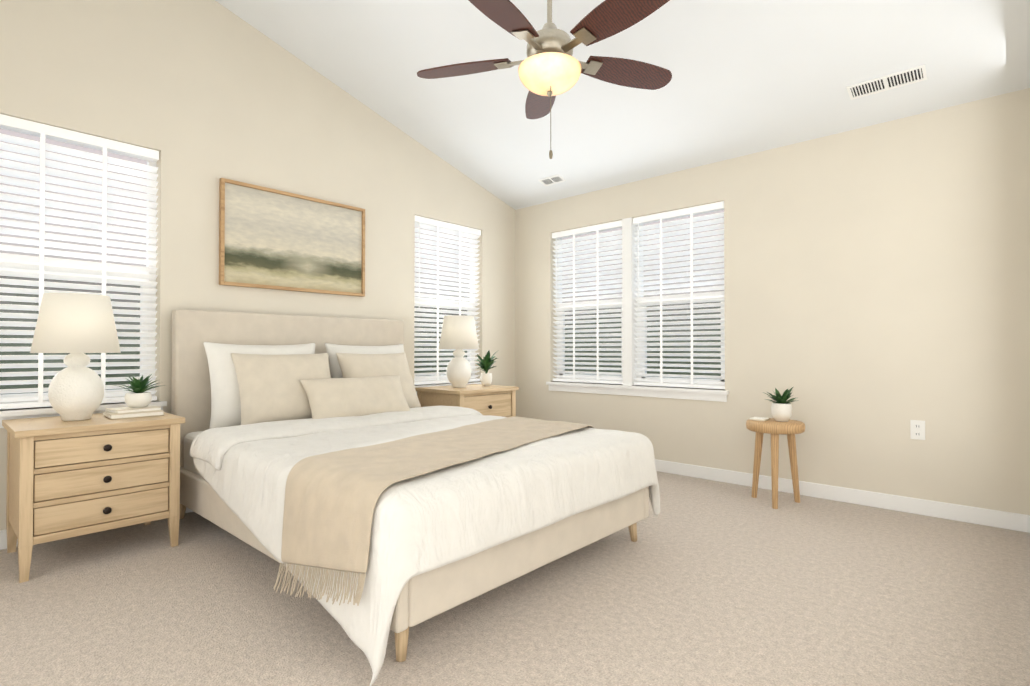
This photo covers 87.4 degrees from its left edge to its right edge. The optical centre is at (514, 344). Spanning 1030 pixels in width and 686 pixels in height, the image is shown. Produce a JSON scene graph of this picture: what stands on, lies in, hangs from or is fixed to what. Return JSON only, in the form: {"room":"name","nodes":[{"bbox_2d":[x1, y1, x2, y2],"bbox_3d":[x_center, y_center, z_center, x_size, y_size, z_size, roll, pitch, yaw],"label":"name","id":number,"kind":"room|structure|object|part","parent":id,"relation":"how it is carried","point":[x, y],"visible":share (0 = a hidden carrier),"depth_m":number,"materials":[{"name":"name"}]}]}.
{"room":"bedroom","nodes":[
{"label":"bedroom","id":0,"kind":"room"},
{"bbox_2d":[0,0,514,529],"bbox_3d":[-1.688,-0.893,3.782,0.150,3.850,5.150,-1,-1,42],"label":"wall","id":1,"kind":"structure","parent":0,"point":[202,96],"depth_m":3.48,"materials":[{"name":"paint"}]},
{"bbox_2d":[0,114,166,427],"bbox_3d":[-2.418,-0.371,2.947,0.171,1.580,0.860,-1,-1,42],"label":"window blinds","id":2,"kind":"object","parent":1,"relation":"in","point":[41,267],"depth_m":2.95,"materials":[{"name":"white plastic"}]},
{"bbox_2d":[0,507,193,549],"bbox_3d":[-1.628,0.984,3.708,0.014,0.095,4.850,-1,-1,42],"label":"baseboard","id":3,"kind":"structure","parent":1,"relation":"attached to","point":[3,539],"depth_m":2.69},
{"bbox_2d":[219,178,364,296],"bbox_3d":[-1.527,-0.717,3.816,0.035,0.680,1.040,-1,-1,42],"label":"picture frame","id":4,"kind":"object","parent":1,"relation":"attached to","point":[270,238],"visible":0.96,"depth_m":3.75,"materials":[{"name":"beige paper"}]},
{"bbox_2d":[414,215,480,392],"bbox_3d":[-0.623,-0.334,4.910,0.171,1.545,0.860,-1,-1,42],"label":"window blinds","id":5,"kind":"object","parent":1,"relation":"in","point":[437,378],"depth_m":4.85,"materials":[{"name":"white plastic"}]},
{"bbox_2d":[0,471,1029,685],"bbox_3d":[-0.223,1.069,2.423,4.120,0.100,5.150,-1,-1,42],"label":"floor","id":6,"kind":"structure","parent":0,"point":[702,582],"depth_m":2.04,"materials":[{"name":"carpet"}]},
{"bbox_2d":[2,412,184,582],"bbox_3d":[-2.101,0.697,2.697,0.563,0.650,0.641,-1,-1,42],"label":"nightstand","id":7,"kind":"object","parent":6,"relation":"on","point":[97,472],"visible":0.96,"depth_m":2.51,"materials":[{"name":"brown wood"}]},
{"bbox_2d":[30,292,120,420],"bbox_3d":[-2.159,0.063,2.658,0.348,0.614,0.348,-1,-1,42],"label":"lamp","id":8,"kind":"object","parent":7,"relation":"on","point":[76,326],"visible":1,"depth_m":2.57,"materials":[{"name":"white ceramic"}]},
{"bbox_2d":[103,405,164,418],"bbox_3d":[-1.986,0.350,2.812,0.183,0.044,0.235,-1,-1,42],"label":"books","id":9,"kind":"object","parent":7,"relation":"on","point":[124,412],"visible":0.98,"depth_m":2.76,"materials":[{"name":"white paper"}]},
{"bbox_2d":[114,374,163,407],"bbox_3d":[-1.970,0.238,2.829,0.224,0.179,0.246,-1,-1,42],"label":"plant","id":10,"kind":"object","parent":9,"relation":"on","point":[138,396],"visible":1,"depth_m":2.79,"materials":[{"name":"green plant"}]},
{"bbox_2d":[171,309,659,685],"bbox_3d":[-0.649,0.408,2.988,2.349,1.237,1.862,-1,-1,42],"label":"bed","id":11,"kind":"object","parent":6,"relation":"on","point":[350,483],"visible":1,"depth_m":2.32,"materials":[{"name":"beige fabric"}]},
{"bbox_3d":[-0.657,0.632,2.994,2.125,0.245,1.510,-1,-1,42],"label":"mattress","id":12,"kind":"part","parent":11,"relation":"part of","materials":[{"name":"white fabric"}]},
{"bbox_2d":[203,342,314,428],"bbox_3d":[-1.543,0.241,3.353,0.251,0.560,0.741,-1,-1,42],"label":"pillow","id":13,"kind":"object","parent":11,"relation":"on","point":[229,364],"depth_m":3.15,"materials":[{"name":"white fabric"}]},
{"bbox_2d":[231,353,330,424],"bbox_3d":[-1.385,0.269,3.296,0.281,0.480,0.664,-1,-1,42],"label":"pillow","id":14,"kind":"object","parent":11,"relation":"on","point":[266,387],"depth_m":3.17,"materials":[{"name":"beige fabric"}]},
{"bbox_3d":[-1.465,0.370,3.769,0.090,1.145,1.620,-1,-1,42],"label":"headboard","id":15,"kind":"part","parent":11,"relation":"part of","materials":[{"name":"beige fabric"}]},
{"bbox_2d":[325,343,403,377],"bbox_3d":[-1.036,0.247,3.906,0.252,0.560,0.741,-1,-1,42],"label":"pillow","id":16,"kind":"object","parent":11,"relation":"on","point":[339,356],"depth_m":3.74,"materials":[{"name":"white fabric"}]},
{"bbox_2d":[336,352,420,407],"bbox_3d":[-0.939,0.274,3.783,0.282,0.480,0.664,-1,-1,42],"label":"pillow","id":17,"kind":"object","parent":11,"relation":"on","point":[348,364],"depth_m":3.75,"materials":[{"name":"beige fabric"}]},
{"bbox_3d":[-0.639,0.809,2.975,2.195,0.190,1.580,-1,-1,42],"label":"frame","id":18,"kind":"part","parent":11,"relation":"part of","materials":[{"name":"beige fabric"}]},
{"bbox_2d":[194,414,659,685],"bbox_3d":[-0.433,0.723,2.772,1.749,0.586,1.793,-1,-1,42],"label":"duvet","id":19,"kind":"object","parent":11,"relation":"on","point":[394,522],"depth_m":2.04,"materials":[{"name":"white fabric"}]},
{"bbox_2d":[281,416,593,572],"bbox_3d":[-0.211,0.621,2.583,0.973,0.360,1.794,-1,-1,42],"label":"throw","id":20,"kind":"object","parent":11,"relation":"on","point":[336,495],"depth_m":1.97,"materials":[{"name":"beige fabric"}]},
{"bbox_2d":[415,384,518,417],"bbox_3d":[-0.399,0.700,4.559,0.563,0.680,0.676,-1,-1,42],"label":"nightstand","id":21,"kind":"object","parent":6,"relation":"on","point":[495,400],"visible":0.54,"depth_m":4.40,"materials":[{"name":"brown wood"}]},
{"bbox_2d":[439,315,478,387],"bbox_3d":[-0.468,0.061,4.507,0.338,0.596,0.338,-1,-1,42],"label":"lamp","id":22,"kind":"object","parent":21,"relation":"on","point":[458,333],"visible":1,"depth_m":4.41,"materials":[{"name":"white ceramic"}]},
{"bbox_2d":[475,351,497,385],"bbox_3d":[-0.243,0.202,4.700,0.293,0.316,0.284,-1,-1,42],"label":"plant","id":23,"kind":"object","parent":21,"relation":"on","point":[486,362],"visible":1,"depth_m":4.67,"materials":[{"name":"green plant"}]},
{"bbox_2d":[746,418,804,508],"bbox_3d":[1.699,0.766,3.521,0.350,0.532,0.350,-1,-1,42],"label":"stool","id":24,"kind":"object","parent":6,"relation":"on","point":[775,429],"visible":0.96,"depth_m":3.46,"materials":[{"name":"brown wood"}]},
{"bbox_2d":[749,417,768,420],"bbox_3d":[1.617,0.492,3.572,0.095,0.014,0.100,-1,-1,42],"label":"coaster","id":25,"kind":"object","parent":24,"relation":"on","point":[759,418],"visible":0.98,"depth_m":3.54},
{"bbox_2d":[765,386,798,421],"bbox_3d":[1.745,0.384,3.528,0.227,0.229,0.248,-1,-1,42],"label":"plant","id":26,"kind":"object","parent":24,"relation":"on","point":[781,408],"visible":1,"depth_m":3.48,"materials":[{"name":"green plant"}]},
{"bbox_2d":[215,0,1029,209],"bbox_3d":[-0.223,-2.165,2.455,4.120,1.592,5.150,-1,-1,42],"label":"ceiling","id":27,"kind":"structure","parent":0,"point":[751,76],"depth_m":3.41,"materials":[{"name":"paint"}]},
{"bbox_2d":[417,0,671,158],"bbox_3d":[0.167,-1.427,2.520,1.286,1.128,1.287,-1,-1,42],"label":"fan","id":28,"kind":"object","parent":27,"relation":"hanging from","point":[550,67],"visible":1,"depth_m":2.47,"materials":[{"name":"brown wood"}]},
{"bbox_3d":[0.165,-1.254,2.559,0.300,0.109,0.300,-1,-1,42],"label":"lamp shade","id":29,"kind":"part","parent":28,"relation":"part of","materials":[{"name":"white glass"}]},
{"bbox_2d":[538,174,565,185],"bbox_3d":[0.332,-1.468,4.819,0.230,0.036,0.108,-1,-1,42],"label":"ceiling vent","id":30,"kind":"object","parent":27,"relation":"in","point":[552,180],"visible":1,"depth_m":4.82,"materials":[{"name":"white metal"}]},
{"bbox_2d":[846,64,926,99],"bbox_3d":[2.129,-1.502,3.095,0.370,0.040,0.122,-1,-1,42],"label":"ceiling vent","id":31,"kind":"object","parent":27,"relation":"in","point":[891,81],"visible":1,"depth_m":3.09,"materials":[{"name":"white metal"}]},
{"bbox_2d":[515,88,1029,514],"bbox_3d":[1.464,-0.178,4.281,3.820,2.430,0.150,-1,-1,42],"label":"wall","id":32,"kind":"structure","parent":0,"point":[877,286],"depth_m":3.48,"materials":[{"name":"paint"}]},
{"bbox_2d":[546,201,728,401],"bbox_3d":[0.999,-0.326,4.678,1.740,1.525,0.171,-1,-1,42],"label":"window","id":33,"kind":"structure","parent":32,"relation":"in","point":[633,303],"depth_m":4.60,"materials":[{"name":"white plastic"}]},
{"bbox_2d":[655,459,1029,532],"bbox_3d":[1.408,0.989,4.209,3.820,0.095,0.014,-1,-1,42],"label":"baseboard","id":34,"kind":"structure","parent":32,"relation":"attached to","point":[989,517],"depth_m":3.43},
{"bbox_2d":[910,420,924,439],"bbox_3d":[2.443,0.517,3.271,0.072,0.116,0.009,-1,-1,42],"label":"outlet","id":35,"kind":"object","parent":32,"relation":"attached to","point":[917,429],"visible":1,"depth_m":3.27,"materials":[{"name":"white plastic"}]}
]}

